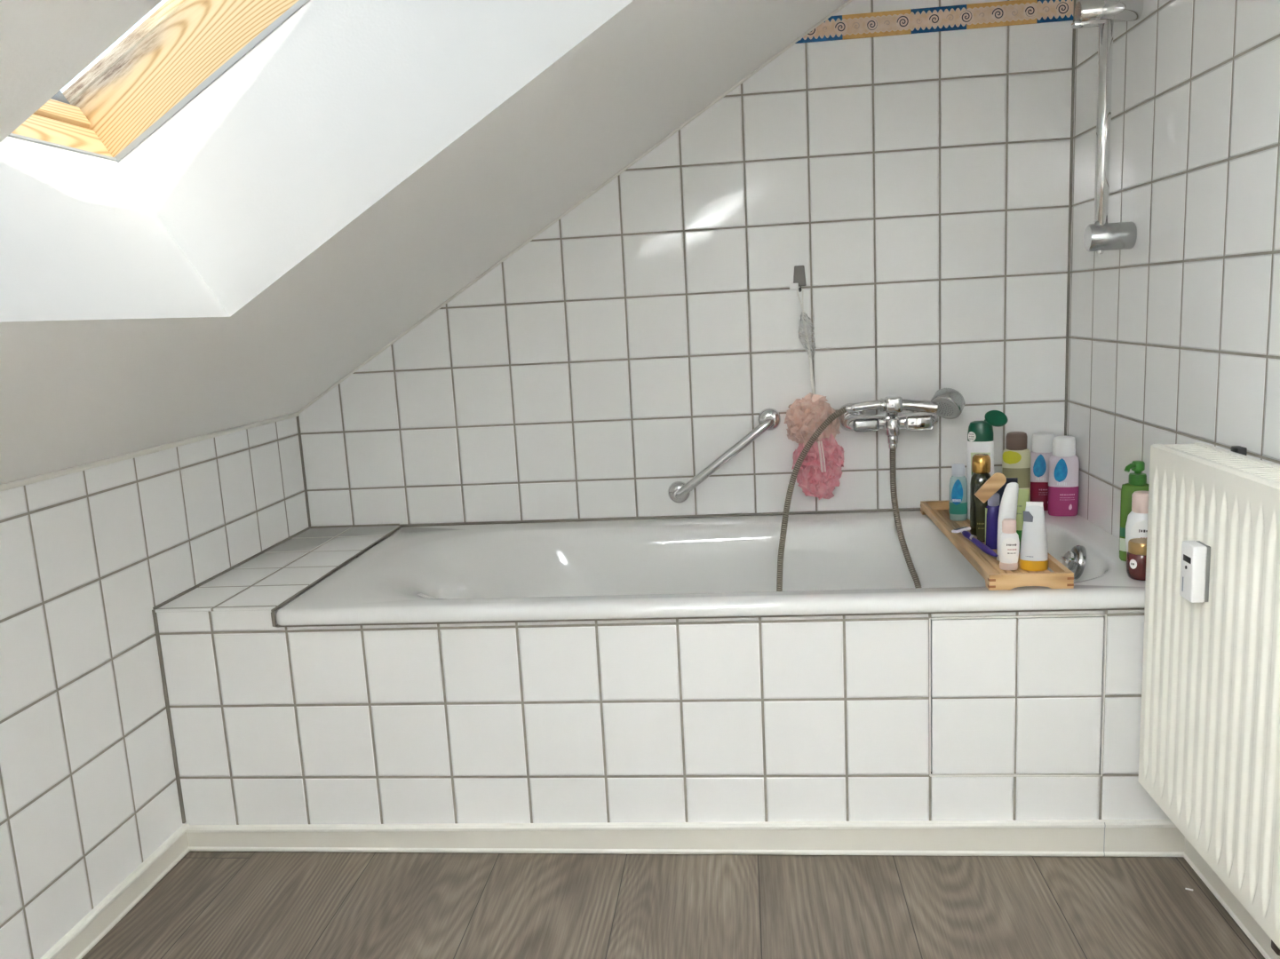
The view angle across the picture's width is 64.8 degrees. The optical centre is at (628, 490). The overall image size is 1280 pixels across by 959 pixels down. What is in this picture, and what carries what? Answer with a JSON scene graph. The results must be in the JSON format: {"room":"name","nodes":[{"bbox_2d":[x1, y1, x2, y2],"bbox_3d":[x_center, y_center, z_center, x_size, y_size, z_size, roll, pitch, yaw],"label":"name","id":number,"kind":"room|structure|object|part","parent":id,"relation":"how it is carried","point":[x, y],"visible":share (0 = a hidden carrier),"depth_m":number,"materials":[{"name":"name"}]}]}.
{"room":"bathroom","nodes":[
{"label":"bathroom","id":0,"kind":"room"},
{"bbox_2d":[0,417,315,958],"bbox_3d":[-1.023,0.495,1.108,0.001,0.819,3.300,-2,10,7],"label":"wall","id":1,"kind":"structure","parent":0,"point":[89,790],"depth_m":1.80,"materials":[{"name":"tile"}]},
{"bbox_2d":[39,824,190,958],"bbox_3d":[-1.034,0.937,0.812,0.014,0.054,2.560,-2,10,7],"label":"baseboard","id":2,"kind":"structure","parent":1,"relation":"attached to","point":[85,934],"depth_m":1.83,"materials":[{"name":"white plastic"}]},
{"bbox_2d":[0,412,299,492],"bbox_3d":[-1.044,0.096,1.036,0.012,0.012,3.299,-2,10,7],"label":"trim","id":3,"kind":"structure","parent":1,"relation":"attached to","point":[100,463],"depth_m":1.92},
{"bbox_2d":[152,526,310,609],"bbox_3d":[-0.892,0.167,2.341,0.009,0.009,0.739,-2,10,7],"label":"trim","id":4,"kind":"structure","parent":1,"relation":"attached to","point":[308,528],"depth_m":2.26,"materials":[{"name":"grey plastic"}]},
{"bbox_2d":[155,525,398,612],"bbox_3d":[-0.769,0.166,2.327,0.250,0.006,0.743,-2,10,7],"label":"ledge","id":5,"kind":"object","parent":1,"relation":"attached to","point":[266,581],"depth_m":2.23,"materials":[{"name":"tile"}]},
{"bbox_2d":[0,0,847,484],"bbox_3d":[-0.114,-0.534,0.821,1.942,1.206,3.300,-2,10,7],"label":"ceiling","id":6,"kind":"structure","parent":0,"point":[364,162],"depth_m":1.50,"materials":[{"name":"white paint"}]},
{"bbox_2d":[7,0,310,162],"bbox_3d":[-0.464,-0.763,1.065,1.040,0.713,0.914,-2,10,7],"label":"window","id":7,"kind":"structure","parent":6,"relation":"attached to","point":[184,46],"depth_m":1.48,"materials":[{"name":"brown wood"}]},
{"bbox_3d":[-0.461,-0.759,1.065,1.065,0.033,0.730,-34,5,11],"label":"sash","id":8,"kind":"part","parent":7,"relation":"part of","materials":[{"name":"brown wood"}]},
{"bbox_2d":[156,610,1169,825],"bbox_3d":[0.046,0.453,1.915,1.942,0.502,0.001,-2,10,7],"label":"wall","id":9,"kind":"structure","parent":0,"point":[798,719],"depth_m":1.93,"materials":[{"name":"tile"}]},
{"bbox_2d":[151,609,185,823],"bbox_3d":[-0.918,0.455,2.018,0.008,0.451,0.008,2,11,29],"label":"trim","id":10,"kind":"structure","parent":9,"relation":"attached to","point":[155,616],"depth_m":2.02,"materials":[{"name":"grey plastic"}]},
{"bbox_2d":[185,819,1184,857],"bbox_3d":[0.057,0.667,1.946,1.942,0.069,0.014,-2,10,7],"label":"baseboard","id":11,"kind":"structure","parent":9,"relation":"attached to","point":[1043,838],"depth_m":1.93,"materials":[{"name":"white plastic"}]},
{"bbox_2d":[270,508,1145,628],"bbox_3d":[0.202,0.330,2.243,1.694,0.412,0.762,-2,10,7],"label":"bathtub","id":12,"kind":"object","parent":9,"relation":"attached to","point":[845,562],"visible":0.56,"depth_m":2.42,"materials":[{"name":"ceramic"}]},
{"bbox_2d":[776,406,922,591],"bbox_3d":[0.522,0.150,2.361,0.340,0.679,0.195,-5,10,-9],"label":"shower hose","id":13,"kind":"object","parent":12,"relation":"in","point":[893,477],"visible":0.54,"depth_m":2.40,"materials":[{"name":"metal"}]},
{"bbox_2d":[920,500,1073,590],"bbox_3d":[0.756,0.100,2.142,0.146,0.028,0.697,-2,10,7],"label":"tray","id":14,"kind":"object","parent":12,"relation":"on","point":[987,566],"visible":0.62,"depth_m":1.90,"materials":[{"name":"brown wood"}]},
{"bbox_2d":[949,463,967,521],"bbox_3d":[0.765,0.003,2.342,0.041,0.133,0.032,1,11,21],"label":"bottle","id":15,"kind":"object","parent":14,"relation":"on","point":[958,482],"visible":1,"depth_m":2.33,"materials":[{"name":"teal plastic"}]},
{"bbox_2d":[951,526,997,556],"bbox_3d":[0.710,0.102,2.035,0.043,0.034,0.135,-7,11,-20],"label":"razor","id":16,"kind":"object","parent":14,"relation":"on","point":[973,538],"visible":1,"depth_m":2.04,"materials":[{"name":"purple plastic"}]},
{"bbox_3d":[0.705,0.108,2.023,0.016,0.014,0.118,-5,21,-12],"label":"handle","id":17,"kind":"part","parent":16,"relation":"part of","materials":[{"name":"purple plastic"}]},
{"bbox_2d":[969,453,991,541],"bbox_3d":[0.747,0.014,2.137,0.044,0.185,0.045,1,11,21],"label":"oil bottle","id":18,"kind":"object","parent":14,"relation":"on","point":[981,463],"visible":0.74,"depth_m":2.12,"materials":[{"name":"green glass"}]},
{"bbox_2d":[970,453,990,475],"bbox_3d":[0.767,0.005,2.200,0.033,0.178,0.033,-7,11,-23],"label":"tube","id":19,"kind":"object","parent":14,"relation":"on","point":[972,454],"visible":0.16,"depth_m":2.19,"materials":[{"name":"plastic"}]},
{"bbox_2d":[966,410,1007,519],"bbox_3d":[0.826,-0.059,2.326,0.089,0.253,0.042,1,11,21],"label":"shampoo bottle","id":20,"kind":"object","parent":14,"relation":"on","point":[980,433],"visible":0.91,"depth_m":2.30,"materials":[{"name":"white plastic"}]},
{"bbox_2d":[966,439,993,519],"bbox_3d":[0.814,-0.028,2.337,0.060,0.190,0.041,1,11,21],"label":"label","id":21,"kind":"object","parent":20,"relation":"on","point":[973,446],"depth_m":2.31,"materials":[{"name":"white plastic"}]},
{"bbox_3d":[0.837,-0.164,2.298,0.050,0.036,0.029,1,11,21],"label":"flip lid","id":22,"kind":"part","parent":20,"relation":"part of","materials":[{"name":"green plastic"}]},
{"bbox_2d":[985,492,999,549],"bbox_3d":[0.747,0.062,2.068,0.031,0.116,0.024,1,11,21],"label":"bottle","id":23,"kind":"object","parent":14,"relation":"on","point":[992,509],"visible":0.82,"depth_m":2.06,"materials":[{"name":"plastic"}]},
{"bbox_2d":[974,472,1006,503],"bbox_3d":[0.734,-0.006,2.051,0.063,0.062,0.022,-3,10,-1],"label":"wooden brush","id":24,"kind":"object","parent":23,"relation":"on","point":[997,480],"visible":1,"depth_m":2.04,"materials":[{"name":"brown wood"}]},
{"bbox_2d":[995,477,1017,506],"bbox_3d":[0.788,0.040,2.115,0.043,0.137,0.030,-4,10,-7],"label":"tube","id":25,"kind":"object","parent":14,"relation":"on","point":[1000,491],"visible":0.12,"depth_m":2.10,"materials":[{"name":"plastic"}]},
{"bbox_2d":[996,482,1018,560],"bbox_3d":[0.738,0.061,1.964,0.038,0.155,0.024,1,11,21],"label":"tube","id":26,"kind":"object","parent":14,"relation":"on","point":[1008,504],"visible":0.62,"depth_m":1.95,"materials":[{"name":"plastic"}]},
{"bbox_2d":[998,518,1019,570],"bbox_3d":[0.719,0.102,1.908,0.038,0.096,0.029,1,11,21],"label":"lotion bottle","id":27,"kind":"object","parent":14,"relation":"on","point":[1008,541],"visible":1,"depth_m":1.90,"materials":[{"name":"white plastic"}]},
{"bbox_2d":[998,532,1019,563],"bbox_3d":[0.720,0.107,1.910,0.038,0.061,0.027,1,11,21],"label":"label","id":28,"kind":"object","parent":27,"relation":"on","point":[1008,542],"depth_m":1.90,"materials":[{"name":"white plastic"}]},
{"bbox_2d":[1016,488,1030,553],"bbox_3d":[0.788,0.060,2.031,0.031,0.128,0.031,-7,11,-23],"label":"tube","id":29,"kind":"object","parent":14,"relation":"on","point":[1023,495],"visible":0.34,"depth_m":2.02,"materials":[{"name":"plastic"}]},
{"bbox_2d":[1019,501,1048,571],"bbox_3d":[0.763,0.084,1.897,0.050,0.129,0.041,1,11,21],"label":"tube","id":30,"kind":"object","parent":14,"relation":"on","point":[1033,553],"visible":1,"depth_m":1.89,"materials":[{"name":"white plastic"}]},
{"bbox_2d":[1001,431,1030,501],"bbox_3d":[0.934,-0.045,2.431,0.064,0.193,0.041,1,11,21],"label":"lotion bottle","id":31,"kind":"object","parent":12,"relation":"on","point":[1016,457],"visible":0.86,"depth_m":2.41,"materials":[{"name":"beige plastic"}]},
{"bbox_2d":[1030,432,1053,510],"bbox_3d":[0.999,-0.046,2.435,0.066,0.187,0.043,0,11,18],"label":"bottle","id":32,"kind":"object","parent":12,"relation":"on","point":[1041,451],"visible":0.63,"depth_m":2.42,"materials":[{"name":"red plastic"}]},
{"bbox_2d":[1030,451,1052,482],"bbox_3d":[0.999,-0.059,2.434,0.066,0.073,0.041,0,11,18],"label":"label","id":33,"kind":"object","parent":32,"relation":"on","point":[1039,460],"depth_m":2.42,"materials":[{"name":"white paper"}]},
{"bbox_2d":[1047,436,1079,516],"bbox_3d":[1.018,-0.035,2.362,0.066,0.187,0.043,0,11,18],"label":"bottle","id":34,"kind":"object","parent":12,"relation":"on","point":[1063,465],"visible":1,"depth_m":2.35,"materials":[{"name":"plastic"}]},
{"bbox_2d":[1048,454,1079,487],"bbox_3d":[1.018,-0.048,2.361,0.066,0.073,0.041,0,11,18],"label":"label","id":35,"kind":"object","parent":34,"relation":"on","point":[1063,470],"depth_m":2.34,"materials":[{"name":"white paper"}]},
{"bbox_3d":[0.922,0.147,2.112,0.026,0.042,0.040,-2,10,7],"label":"overflow knob","id":36,"kind":"part","parent":12,"relation":"part of","materials":[{"name":"silver metal"}]},
{"bbox_3d":[0.936,0.150,2.111,0.030,0.072,0.072,-2,10,7],"label":"overflow plate","id":37,"kind":"part","parent":12,"relation":"part of","materials":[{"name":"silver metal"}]},
{"bbox_2d":[1119,461,1149,561],"bbox_3d":[0.974,0.040,1.934,0.056,0.195,0.045,2,11,26],"label":"soap dispenser","id":38,"kind":"object","parent":12,"relation":"on","point":[1137,480],"visible":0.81,"depth_m":1.93,"materials":[{"name":"green plastic"}]},
{"bbox_2d":[1126,538,1146,580],"bbox_3d":[0.932,0.125,1.829,0.054,0.070,0.054,3,12,31],"label":"jar","id":39,"kind":"object","parent":12,"relation":"on","point":[1136,556],"visible":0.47,"depth_m":1.81,"materials":[{"name":"red plastic"}]},
{"bbox_2d":[1126,552,1146,580],"bbox_3d":[0.932,0.135,1.831,0.054,0.049,0.054,3,12,31],"label":"label","id":40,"kind":"object","parent":39,"relation":"on","point":[1135,561],"depth_m":1.81,"materials":[{"name":"red plastic"}]},
{"bbox_3d":[0.931,0.102,1.825,0.049,0.022,0.049,3,12,31],"label":"lid","id":41,"kind":"part","parent":39,"relation":"part of","materials":[{"name":"gold metal"}]},
{"bbox_2d":[1125,491,1148,554],"bbox_3d":[0.961,0.074,1.886,0.057,0.146,0.043,2,11,26],"label":"lotion bottle","id":42,"kind":"object","parent":12,"relation":"on","point":[1136,526],"visible":0.42,"depth_m":1.87,"materials":[{"name":"white plastic"}]},
{"bbox_2d":[1125,510,1147,554],"bbox_3d":[0.961,0.082,1.889,0.057,0.093,0.041,2,11,26],"label":"label","id":43,"kind":"object","parent":42,"relation":"on","point":[1136,526],"depth_m":1.87,"materials":[{"name":"white plastic"}]},
{"bbox_2d":[929,614,1106,777],"bbox_3d":[0.703,0.374,1.835,0.306,0.306,0.014,-2,10,7],"label":"hatch","id":44,"kind":"object","parent":9,"relation":"attached to","point":[1010,696],"visible":1,"depth_m":1.83,"materials":[{"name":"tile"}]},
{"bbox_2d":[81,851,1264,958],"bbox_3d":[-0.074,0.928,0.717,1.982,0.001,2.580,-2,10,7],"label":"floor","id":45,"kind":"structure","parent":0,"point":[210,905],"depth_m":1.77,"materials":[{"name":"brown wood"}]},
{"bbox_2d":[298,0,1073,584],"bbox_3d":[0.082,-0.428,2.506,1.942,2.025,0.001,-2,10,7],"label":"wall","id":46,"kind":"structure","parent":0,"point":[918,184],"depth_m":2.47,"materials":[{"name":"tile"}]},
{"bbox_2d":[295,416,310,526],"bbox_3d":[-0.862,-0.050,2.676,0.008,0.306,0.008,2,11,29],"label":"trim","id":47,"kind":"structure","parent":46,"relation":"attached to","point":[298,417],"depth_m":2.67,"materials":[{"name":"grey plastic"}]},
{"bbox_2d":[310,524,399,528],"bbox_3d":[-0.730,0.096,2.689,0.249,0.009,0.009,-2,10,7],"label":"trim","id":48,"kind":"structure","parent":46,"relation":"attached to","point":[375,525],"depth_m":2.69,"materials":[{"name":"grey plastic"}]},
{"bbox_2d":[296,0,852,413],"bbox_3d":[0.062,-0.829,2.433,1.944,1.211,0.009,-2,10,7],"label":"trim","id":49,"kind":"structure","parent":46,"relation":"attached to","point":[847,2],"depth_m":2.47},
{"bbox_2d":[667,407,780,503],"bbox_3d":[0.237,-0.082,2.521,0.292,0.234,0.064,-2,10,7],"label":"grab bar","id":50,"kind":"object","parent":46,"relation":"attached to","point":[768,419],"visible":1,"depth_m":2.50,"materials":[{"name":"silver metal"}]},
{"bbox_2d":[793,265,806,292],"bbox_3d":[0.414,-0.512,2.442,0.032,0.063,0.026,-2,10,7],"label":"wall hook","id":51,"kind":"object","parent":46,"relation":"attached to","point":[799,276],"visible":1,"depth_m":2.44,"materials":[{"name":"grey plastic"}]},
{"bbox_2d":[784,283,844,500],"bbox_3d":[0.449,-0.235,2.452,0.145,0.532,0.098,-2,10,7],"label":"sponge","id":52,"kind":"object","parent":51,"relation":"hanging from","point":[820,472],"visible":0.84,"depth_m":2.45,"materials":[{"name":"pink plastic"}]},
{"bbox_3d":[0.447,-0.269,2.442,0.025,0.446,0.087,-7,11,-23],"label":"hanging cord","id":53,"kind":"part","parent":52,"relation":"part of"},
{"bbox_2d":[838,396,938,449],"bbox_3d":[0.632,-0.168,2.432,0.246,0.126,0.122,-2,10,7],"label":"mixer","id":54,"kind":"object","parent":46,"relation":"attached to","point":[893,420],"visible":0.89,"depth_m":2.41,"materials":[{"name":"silver metal"}]},
{"bbox_3d":[0.568,-0.157,2.414,0.060,0.030,0.009,-2,10,7],"label":"lever","id":55,"kind":"part","parent":54,"relation":"part of","materials":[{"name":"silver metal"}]},
{"bbox_2d":[887,436,898,449],"bbox_3d":[0.632,-0.117,2.414,0.025,0.034,0.025,-2,10,7],"label":"outlet","id":56,"kind":"object","parent":54,"relation":"attached to","point":[892,441],"depth_m":2.41,"materials":[{"name":"silver metal"}]},
{"bbox_2d":[844,388,965,419],"bbox_3d":[0.650,-0.201,2.380,0.275,0.075,0.075,-2,10,7],"label":"shower","id":57,"kind":"object","parent":54,"relation":"on","point":[948,403],"visible":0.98,"depth_m":2.36,"materials":[{"name":"silver metal"}]},
{"bbox_3d":[0.630,-0.197,2.382,0.192,0.040,0.030,-2,10,7],"label":"handle","id":58,"kind":"part","parent":57,"relation":"part of","materials":[{"name":"silver metal"}]},
{"bbox_3d":[0.692,-0.161,2.400,0.064,0.034,0.009,-2,10,7],"label":"lever","id":59,"kind":"part","parent":54,"relation":"part of","materials":[{"name":"silver metal"}]},
{"bbox_2d":[795,0,1073,43],"bbox_3d":[0.692,-1.082,2.320,0.636,0.053,0.004,-2,10,7],"label":"trim","id":60,"kind":"structure","parent":46,"relation":"attached to","point":[1013,12],"depth_m":2.31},
{"bbox_2d":[1064,0,1076,436],"bbox_3d":[1.032,-0.705,2.352,0.009,1.510,0.009,-2,10,7],"label":"trim","id":61,"kind":"structure","parent":46,"relation":"attached to","point":[1075,1],"depth_m":2.36,"materials":[{"name":"grey plastic"}]},
{"bbox_2d":[1066,0,1279,727],"bbox_3d":[0.873,-0.166,0.782,0.001,2.025,3.300,-2,10,7],"label":"wall","id":62,"kind":"structure","parent":0,"point":[1174,336],"depth_m":1.80,"materials":[{"name":"tile"}]},
{"bbox_2d":[1071,0,1143,254],"bbox_3d":[0.928,-0.708,1.975,0.122,0.480,0.053,-2,10,7],"label":"shower rail","id":63,"kind":"object","parent":62,"relation":"attached to","point":[1100,236],"visible":1,"depth_m":1.96,"materials":[{"name":"silver metal"}]},
{"bbox_3d":[0.929,-0.716,1.973,0.026,0.420,0.026,-2,10,7],"label":"rod","id":64,"kind":"part","parent":63,"relation":"part of","materials":[{"name":"silver metal"}]},
{"bbox_2d":[1137,442,1279,955],"bbox_3d":[0.907,0.269,1.466,0.117,0.626,0.500,-2,10,7],"label":"radiator","id":65,"kind":"object","parent":62,"relation":"attached to","point":[1209,758],"visible":1,"depth_m":1.46,"materials":[{"name":"metal"}]},
{"bbox_2d":[1179,540,1210,603],"bbox_3d":[0.834,0.119,1.486,0.026,0.085,0.041,-2,10,7],"label":"meter","id":66,"kind":"object","parent":65,"relation":"attached to","point":[1196,555],"visible":1,"depth_m":1.47,"materials":[{"name":"white plastic"}]},
{"bbox_3d":[0.844,0.119,1.485,0.006,0.083,0.038,-2,10,7],"label":"plate","id":67,"kind":"part","parent":66,"relation":"part of","materials":[{"name":"white plastic"}]},
{"bbox_2d":[1165,442,1279,483],"bbox_3d":[0.878,-0.028,1.415,0.072,0.009,0.500,-2,10,7],"label":"grille","id":68,"kind":"object","parent":65,"relation":"attached to","point":[1215,465],"depth_m":1.48,"materials":[{"name":"metal"}]},
{"bbox_2d":[1183,837,1279,958],"bbox_3d":[0.881,0.867,0.593,0.014,0.060,2.560,-2,10,7],"label":"baseboard","id":69,"kind":"structure","parent":62,"relation":"attached to","point":[1256,934],"depth_m":1.66,"materials":[{"name":"white plastic"}]}
]}

